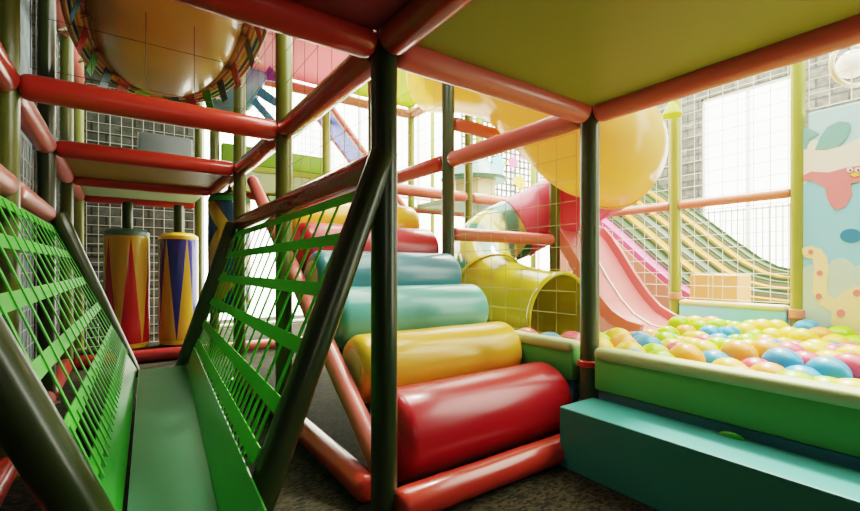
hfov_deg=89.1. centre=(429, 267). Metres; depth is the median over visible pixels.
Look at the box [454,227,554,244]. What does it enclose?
rail
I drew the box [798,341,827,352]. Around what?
ball
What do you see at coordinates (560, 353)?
pad
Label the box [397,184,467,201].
rail
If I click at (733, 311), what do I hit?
pad
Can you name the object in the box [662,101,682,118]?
post cap
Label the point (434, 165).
rail
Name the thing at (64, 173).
rail
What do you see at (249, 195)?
rail
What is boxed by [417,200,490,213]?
deck
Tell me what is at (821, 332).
ball
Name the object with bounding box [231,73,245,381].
support post
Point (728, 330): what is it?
ball
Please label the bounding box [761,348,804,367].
ball
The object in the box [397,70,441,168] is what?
safety net
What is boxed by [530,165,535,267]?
support post
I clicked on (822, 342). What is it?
ball
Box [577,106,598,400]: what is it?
support post
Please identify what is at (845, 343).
ball
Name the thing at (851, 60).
globe lamp
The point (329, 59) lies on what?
deck
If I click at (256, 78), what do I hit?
fish
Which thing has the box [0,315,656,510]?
floor
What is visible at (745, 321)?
ball
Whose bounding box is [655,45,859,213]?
wall
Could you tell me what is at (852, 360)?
ball
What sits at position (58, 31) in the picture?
safety net
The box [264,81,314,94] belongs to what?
rail
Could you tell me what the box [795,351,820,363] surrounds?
ball
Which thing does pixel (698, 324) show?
ball
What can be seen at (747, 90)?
window
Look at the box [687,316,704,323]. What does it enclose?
ball
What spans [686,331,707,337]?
ball
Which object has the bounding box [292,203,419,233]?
step
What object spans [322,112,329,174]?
support post
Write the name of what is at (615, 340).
ball
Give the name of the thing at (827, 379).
ball
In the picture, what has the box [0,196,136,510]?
net
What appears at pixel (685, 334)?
ball
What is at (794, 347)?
ball
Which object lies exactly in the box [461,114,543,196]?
mesh panel
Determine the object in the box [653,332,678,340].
ball
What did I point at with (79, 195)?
rail
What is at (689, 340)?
ball
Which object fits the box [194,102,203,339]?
support post
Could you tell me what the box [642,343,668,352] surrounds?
ball
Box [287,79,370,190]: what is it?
safety net
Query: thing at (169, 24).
balloon
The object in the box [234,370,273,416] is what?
rail
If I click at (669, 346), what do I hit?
ball
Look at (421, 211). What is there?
rail
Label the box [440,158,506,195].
hut
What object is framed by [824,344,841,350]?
ball
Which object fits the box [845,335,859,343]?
ball
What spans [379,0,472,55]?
rail
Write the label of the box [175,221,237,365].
slanted pole
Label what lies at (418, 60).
rail
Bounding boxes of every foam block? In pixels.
[137,132,191,156]
[690,274,750,302]
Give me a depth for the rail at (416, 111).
5.70 m
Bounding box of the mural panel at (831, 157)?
[802,102,859,334]
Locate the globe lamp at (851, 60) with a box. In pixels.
[828,44,859,87]
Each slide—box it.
[317,107,406,205]
[406,72,668,334]
[548,227,687,331]
[560,184,789,332]
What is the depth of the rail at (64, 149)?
3.11 m
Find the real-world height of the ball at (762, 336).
0.176 m
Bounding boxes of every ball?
[517,327,537,333]
[542,332,561,337]
[561,331,579,340]
[599,332,610,339]
[599,337,613,347]
[605,328,631,337]
[609,334,637,347]
[615,341,645,352]
[631,331,649,336]
[636,335,662,345]
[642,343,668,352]
[643,329,658,334]
[649,350,674,357]
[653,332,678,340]
[657,325,679,335]
[661,338,680,346]
[665,341,686,349]
[667,316,690,327]
[668,343,705,362]
[676,325,696,335]
[679,337,691,341]
[681,331,692,336]
[682,338,699,343]
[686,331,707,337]
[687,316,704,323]
[690,320,711,330]
[690,340,718,351]
[695,334,712,339]
[698,325,723,334]
[702,350,729,362]
[703,316,717,320]
[706,337,723,343]
[708,318,729,327]
[710,333,730,338]
[711,357,746,366]
[714,339,732,349]
[719,340,758,360]
[720,325,741,335]
[728,321,740,326]
[728,334,739,338]
[731,365,754,370]
[733,334,758,340]
[735,323,757,333]
[741,357,767,367]
[742,320,754,323]
[745,329,767,336]
[750,339,781,357]
[750,362,785,373]
[751,319,775,330]
[756,334,777,339]
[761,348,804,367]
[762,328,786,337]
[763,338,781,342]
[770,319,789,328]
[776,370,815,380]
[777,337,792,341]
[778,342,805,351]
[779,327,796,337]
[785,365,821,376]
[788,328,818,341]
[792,319,820,328]
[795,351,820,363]
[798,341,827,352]
[805,339,829,344]
[805,356,852,378]
[809,327,834,338]
[812,376,836,382]
[816,350,840,356]
[821,334,850,342]
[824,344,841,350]
[829,326,855,335]
[829,378,859,387]
[833,353,859,378]
[836,345,859,354]
[839,342,859,345]
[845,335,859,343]
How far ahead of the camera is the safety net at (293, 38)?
2.25 m
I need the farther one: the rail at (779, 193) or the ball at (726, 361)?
the rail at (779, 193)
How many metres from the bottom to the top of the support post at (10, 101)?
4.280 m
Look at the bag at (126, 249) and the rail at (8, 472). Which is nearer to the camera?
the rail at (8, 472)
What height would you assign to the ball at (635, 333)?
0.176 m
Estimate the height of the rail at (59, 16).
0.117 m
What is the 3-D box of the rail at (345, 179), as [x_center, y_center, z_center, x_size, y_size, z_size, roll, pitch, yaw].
[-0.850,-0.365,2.544,0.110,0.120,2.340,0,0,-35]
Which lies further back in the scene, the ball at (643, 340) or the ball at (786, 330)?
the ball at (786, 330)
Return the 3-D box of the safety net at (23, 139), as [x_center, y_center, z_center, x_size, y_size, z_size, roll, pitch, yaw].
[-2.208,0.030,2.329,0.008,1.546,1.086,0,0,-35]
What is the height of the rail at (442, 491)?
0.121 m
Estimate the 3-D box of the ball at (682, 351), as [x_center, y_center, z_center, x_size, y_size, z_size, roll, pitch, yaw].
[1.313,0.476,2.244,0.174,0.175,0.175,0,0,11]
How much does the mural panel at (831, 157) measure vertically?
2.100 m
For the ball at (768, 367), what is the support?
on the balls
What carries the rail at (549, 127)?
attached to the support post at (589, 129)
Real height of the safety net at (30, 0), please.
1.153 m
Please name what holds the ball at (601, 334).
on the balls
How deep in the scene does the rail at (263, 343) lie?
4.73 m
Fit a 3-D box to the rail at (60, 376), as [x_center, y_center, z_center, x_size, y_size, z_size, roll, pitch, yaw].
[-2.846,0.840,3.346,0.110,0.111,1.110,0,0,-35]
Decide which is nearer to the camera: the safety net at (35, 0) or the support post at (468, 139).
the safety net at (35, 0)
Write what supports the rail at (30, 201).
attached to the support post at (10, 101)
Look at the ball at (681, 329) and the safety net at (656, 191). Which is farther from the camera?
the safety net at (656, 191)
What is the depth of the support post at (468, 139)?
4.86 m
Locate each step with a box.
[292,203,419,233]
[292,222,438,271]
[304,250,461,286]
[334,284,488,348]
[342,321,521,403]
[370,362,572,483]
[560,398,859,510]
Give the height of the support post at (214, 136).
4.280 m
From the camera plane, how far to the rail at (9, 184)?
1.71 m
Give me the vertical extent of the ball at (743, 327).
0.175 m
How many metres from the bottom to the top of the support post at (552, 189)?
4.280 m
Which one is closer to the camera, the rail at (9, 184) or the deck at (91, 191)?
the rail at (9, 184)
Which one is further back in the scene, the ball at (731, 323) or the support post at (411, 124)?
the support post at (411, 124)
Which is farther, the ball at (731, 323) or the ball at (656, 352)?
the ball at (731, 323)
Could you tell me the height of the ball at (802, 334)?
0.176 m
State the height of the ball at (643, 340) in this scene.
0.175 m
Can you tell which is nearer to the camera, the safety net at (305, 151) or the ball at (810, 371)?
the ball at (810, 371)
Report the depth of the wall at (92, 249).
5.59 m
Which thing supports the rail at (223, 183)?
attached to the support post at (239, 182)
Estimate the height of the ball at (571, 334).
0.175 m
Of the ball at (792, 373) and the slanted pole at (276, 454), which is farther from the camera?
the ball at (792, 373)
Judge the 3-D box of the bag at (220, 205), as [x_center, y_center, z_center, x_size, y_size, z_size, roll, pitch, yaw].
[-1.833,-0.170,4.000,0.366,1.140,0.366,0,0,-35]
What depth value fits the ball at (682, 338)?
2.80 m
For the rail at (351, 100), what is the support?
attached to the support post at (325, 119)
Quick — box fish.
[212,66,274,120]
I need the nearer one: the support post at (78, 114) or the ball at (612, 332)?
the ball at (612, 332)
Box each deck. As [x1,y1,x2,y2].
[65,158,222,188]
[80,186,200,202]
[226,167,323,194]
[253,30,347,84]
[290,0,409,30]
[353,69,415,107]
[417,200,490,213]
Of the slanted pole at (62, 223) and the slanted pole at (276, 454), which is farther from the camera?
the slanted pole at (62, 223)
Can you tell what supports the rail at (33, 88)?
attached to the support post at (283, 58)
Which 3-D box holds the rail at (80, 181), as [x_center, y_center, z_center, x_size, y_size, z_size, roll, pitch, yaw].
[-2.707,-0.790,4.175,1.088,0.117,0.116,0,0,-35]
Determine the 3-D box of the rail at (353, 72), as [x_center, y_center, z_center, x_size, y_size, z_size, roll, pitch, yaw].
[-0.507,-0.790,2.052,0.116,0.117,1.110,0,0,-35]
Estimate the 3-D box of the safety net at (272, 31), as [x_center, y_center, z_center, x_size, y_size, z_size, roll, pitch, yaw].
[-1.193,-1.430,3.037,0.006,1.104,1.084,0,0,-35]
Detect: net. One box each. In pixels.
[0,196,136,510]
[20,134,33,359]
[30,0,273,114]
[35,0,57,362]
[58,31,59,333]
[86,83,193,346]
[187,190,355,510]
[241,31,274,156]
[286,38,348,114]
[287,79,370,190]
[298,129,366,170]
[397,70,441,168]
[454,132,576,337]
[567,102,668,296]
[681,66,788,302]
[808,46,859,109]
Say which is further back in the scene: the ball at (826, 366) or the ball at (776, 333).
the ball at (776, 333)
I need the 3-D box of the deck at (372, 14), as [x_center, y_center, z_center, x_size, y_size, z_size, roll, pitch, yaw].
[0.048,-0.825,0.227,1.068,0.050,2.318,0,0,-35]
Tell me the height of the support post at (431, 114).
4.280 m
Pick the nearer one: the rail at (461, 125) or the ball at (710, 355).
the ball at (710, 355)
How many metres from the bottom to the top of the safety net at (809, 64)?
1.506 m
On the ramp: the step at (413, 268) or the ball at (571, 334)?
the step at (413, 268)
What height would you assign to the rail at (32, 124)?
0.117 m
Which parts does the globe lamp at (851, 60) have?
globe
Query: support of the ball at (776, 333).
on the balls
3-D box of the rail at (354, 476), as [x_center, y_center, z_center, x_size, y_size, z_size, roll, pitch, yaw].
[-0.524,0.840,2.076,0.110,0.111,1.050,0,0,-35]
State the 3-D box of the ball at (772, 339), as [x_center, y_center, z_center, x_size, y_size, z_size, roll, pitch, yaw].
[2.008,0.501,2.581,0.176,0.175,0.174,0,0,8]
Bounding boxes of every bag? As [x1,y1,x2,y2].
[103,201,149,350]
[158,205,198,346]
[207,187,250,312]
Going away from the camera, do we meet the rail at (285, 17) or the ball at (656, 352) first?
the rail at (285, 17)
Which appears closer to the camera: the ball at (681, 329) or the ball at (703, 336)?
the ball at (703, 336)
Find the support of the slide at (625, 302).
on the floor
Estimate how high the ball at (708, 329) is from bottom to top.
0.175 m
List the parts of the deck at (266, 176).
edge frame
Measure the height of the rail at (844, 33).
0.117 m
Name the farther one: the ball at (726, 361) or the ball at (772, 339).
the ball at (772, 339)
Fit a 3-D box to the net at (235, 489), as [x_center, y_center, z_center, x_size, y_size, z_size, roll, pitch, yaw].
[-0.982,0.218,2.219,0.518,1.023,2.701,0,0,-35]
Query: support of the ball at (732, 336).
on the balls
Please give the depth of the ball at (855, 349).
2.27 m
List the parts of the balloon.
star bulb, star bulb, star bulb, star bulb, star bulb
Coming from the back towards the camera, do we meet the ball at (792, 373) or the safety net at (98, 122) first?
the safety net at (98, 122)
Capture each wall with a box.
[32,0,193,343]
[595,347,859,470]
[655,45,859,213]
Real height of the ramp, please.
1.472 m
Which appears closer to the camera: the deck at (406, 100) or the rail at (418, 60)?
the rail at (418, 60)
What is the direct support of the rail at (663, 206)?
attached to the support post at (674, 294)
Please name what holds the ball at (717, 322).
on the balls
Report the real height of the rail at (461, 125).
0.126 m
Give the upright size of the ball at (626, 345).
0.175 m
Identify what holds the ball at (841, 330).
on the balls
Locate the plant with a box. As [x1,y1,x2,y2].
[803,128,818,148]
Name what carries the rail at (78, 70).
attached to the support post at (66, 44)
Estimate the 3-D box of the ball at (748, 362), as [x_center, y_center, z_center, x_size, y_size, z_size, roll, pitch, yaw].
[1.579,0.522,2.116,0.174,0.175,0.176,0,0,-12]
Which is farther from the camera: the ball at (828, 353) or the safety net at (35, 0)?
the safety net at (35, 0)
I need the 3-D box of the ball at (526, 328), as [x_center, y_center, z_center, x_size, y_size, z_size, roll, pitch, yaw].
[0.605,0.461,2.739,0.176,0.174,0.174,0,0,39]
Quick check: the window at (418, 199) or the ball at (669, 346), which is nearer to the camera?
the ball at (669, 346)
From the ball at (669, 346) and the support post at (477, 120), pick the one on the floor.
the support post at (477, 120)
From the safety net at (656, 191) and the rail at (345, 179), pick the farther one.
the safety net at (656, 191)
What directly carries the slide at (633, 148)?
on the floor
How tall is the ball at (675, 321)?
0.174 m
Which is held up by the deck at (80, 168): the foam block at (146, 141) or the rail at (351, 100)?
the foam block at (146, 141)
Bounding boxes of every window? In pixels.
[203,96,509,327]
[512,149,539,268]
[702,75,789,267]
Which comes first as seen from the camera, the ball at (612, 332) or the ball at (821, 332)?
the ball at (612, 332)
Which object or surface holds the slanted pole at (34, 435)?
attached to the net at (108, 457)
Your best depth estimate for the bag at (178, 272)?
4.96 m
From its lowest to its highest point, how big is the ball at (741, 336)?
0.175 m
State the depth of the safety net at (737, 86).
3.79 m
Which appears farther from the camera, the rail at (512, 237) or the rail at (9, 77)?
the rail at (512, 237)
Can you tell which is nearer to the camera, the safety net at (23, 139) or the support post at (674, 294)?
the safety net at (23, 139)
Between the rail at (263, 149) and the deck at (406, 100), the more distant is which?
the deck at (406, 100)
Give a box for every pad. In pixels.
[221,143,322,173]
[515,330,579,402]
[679,299,789,325]
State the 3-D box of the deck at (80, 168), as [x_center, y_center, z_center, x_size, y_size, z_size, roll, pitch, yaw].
[-2.363,-0.825,3.683,1.068,0.050,1.090,0,0,-35]
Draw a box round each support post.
[0,0,21,481]
[37,0,60,405]
[60,34,73,370]
[74,56,86,350]
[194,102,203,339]
[208,131,221,356]
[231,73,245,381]
[271,32,291,421]
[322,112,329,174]
[368,80,370,153]
[370,29,396,510]
[408,106,414,209]
[430,113,433,232]
[442,83,453,255]
[464,114,472,224]
[475,117,481,142]
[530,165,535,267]
[549,182,559,271]
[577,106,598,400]
[668,99,681,314]
[788,61,804,326]
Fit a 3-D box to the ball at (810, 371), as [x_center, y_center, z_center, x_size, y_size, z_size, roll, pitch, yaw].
[1.680,0.528,1.977,0.174,0.175,0.175,0,0,10]
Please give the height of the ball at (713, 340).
0.176 m
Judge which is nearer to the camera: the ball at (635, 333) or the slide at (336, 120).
the ball at (635, 333)
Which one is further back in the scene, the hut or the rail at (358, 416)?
the hut
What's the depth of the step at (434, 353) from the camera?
2.23 m
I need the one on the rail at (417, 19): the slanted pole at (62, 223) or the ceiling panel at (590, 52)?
the ceiling panel at (590, 52)
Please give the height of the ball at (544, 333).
0.175 m
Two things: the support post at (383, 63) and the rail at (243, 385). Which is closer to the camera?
the support post at (383, 63)
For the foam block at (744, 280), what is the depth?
3.98 m
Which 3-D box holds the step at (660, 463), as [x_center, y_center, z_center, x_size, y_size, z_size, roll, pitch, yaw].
[1.430,0.754,0.991,0.250,0.293,2.590,0,0,-35]
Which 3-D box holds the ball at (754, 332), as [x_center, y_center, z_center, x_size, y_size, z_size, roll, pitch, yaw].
[2.349,0.531,3.146,0.175,0.175,0.175,0,0,2]
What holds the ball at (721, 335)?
on the balls
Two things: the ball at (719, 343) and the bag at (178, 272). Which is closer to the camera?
the ball at (719, 343)
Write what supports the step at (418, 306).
on the ramp
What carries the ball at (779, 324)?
on the balls
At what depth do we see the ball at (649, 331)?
3.29 m
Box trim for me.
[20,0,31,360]
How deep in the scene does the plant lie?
3.37 m
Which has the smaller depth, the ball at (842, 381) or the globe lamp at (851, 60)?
the ball at (842, 381)
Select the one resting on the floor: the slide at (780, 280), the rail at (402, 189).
the slide at (780, 280)
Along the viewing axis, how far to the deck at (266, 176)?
3.93 m
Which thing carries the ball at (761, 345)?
on the balls
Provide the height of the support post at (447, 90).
4.280 m
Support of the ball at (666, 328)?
on the balls
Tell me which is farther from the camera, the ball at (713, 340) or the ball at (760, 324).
the ball at (760, 324)
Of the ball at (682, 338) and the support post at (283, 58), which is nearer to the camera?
the support post at (283, 58)
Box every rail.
[0,41,19,91]
[0,164,18,196]
[0,457,17,505]
[18,74,277,139]
[20,97,56,152]
[20,181,55,221]
[47,391,55,402]
[55,140,233,175]
[56,0,69,36]
[56,154,73,182]
[56,359,73,397]
[59,34,84,83]
[73,176,209,195]
[73,345,209,368]
[74,184,84,200]
[84,195,194,208]
[171,0,377,57]
[210,175,232,193]
[220,336,302,353]
[225,191,274,199]
[234,139,274,175]
[234,154,368,229]
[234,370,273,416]
[247,176,370,471]
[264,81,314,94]
[278,54,370,138]
[298,418,370,502]
[340,95,409,117]
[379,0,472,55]
[395,434,563,510]
[397,45,591,122]
[397,156,441,184]
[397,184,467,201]
[410,106,425,117]
[415,206,474,216]
[447,116,579,166]
[454,117,499,138]
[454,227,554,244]
[473,193,508,204]
[593,14,859,121]
[609,203,668,216]
[679,188,789,208]
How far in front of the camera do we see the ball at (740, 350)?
2.27 m
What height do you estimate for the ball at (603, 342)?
0.175 m
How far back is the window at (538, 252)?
9.10 m
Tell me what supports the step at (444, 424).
on the floor
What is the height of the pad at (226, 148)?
0.448 m
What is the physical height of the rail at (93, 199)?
0.117 m
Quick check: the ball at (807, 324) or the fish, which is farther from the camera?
the fish
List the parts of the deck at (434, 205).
edge frame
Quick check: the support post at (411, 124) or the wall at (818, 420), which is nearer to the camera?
the wall at (818, 420)
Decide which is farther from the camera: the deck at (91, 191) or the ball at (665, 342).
the deck at (91, 191)
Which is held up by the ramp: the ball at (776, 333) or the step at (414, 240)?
the step at (414, 240)
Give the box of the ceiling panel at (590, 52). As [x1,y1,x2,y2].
[416,0,859,105]
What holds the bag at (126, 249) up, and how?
on the floor
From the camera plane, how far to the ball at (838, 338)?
2.87 m
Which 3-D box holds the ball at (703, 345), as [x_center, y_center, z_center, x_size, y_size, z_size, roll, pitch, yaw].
[1.541,0.494,2.467,0.175,0.175,0.174,0,0,-45]
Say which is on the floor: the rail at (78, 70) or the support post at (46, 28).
the support post at (46, 28)
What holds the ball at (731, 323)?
on the balls
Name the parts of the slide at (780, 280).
panel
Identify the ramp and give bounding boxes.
[268,196,370,413]
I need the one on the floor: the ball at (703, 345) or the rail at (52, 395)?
the rail at (52, 395)
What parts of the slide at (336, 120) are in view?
leg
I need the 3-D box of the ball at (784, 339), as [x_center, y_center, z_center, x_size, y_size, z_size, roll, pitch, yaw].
[2.443,0.564,3.009,0.174,0.174,0.175,0,0,-42]
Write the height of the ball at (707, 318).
0.176 m
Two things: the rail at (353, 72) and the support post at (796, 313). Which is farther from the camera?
the support post at (796, 313)
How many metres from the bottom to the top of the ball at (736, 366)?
0.174 m
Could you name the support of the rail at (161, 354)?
on the floor
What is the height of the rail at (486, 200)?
0.117 m
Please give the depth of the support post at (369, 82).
4.18 m
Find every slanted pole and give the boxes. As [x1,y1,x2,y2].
[0,313,115,510]
[50,212,140,377]
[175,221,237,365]
[252,147,392,510]

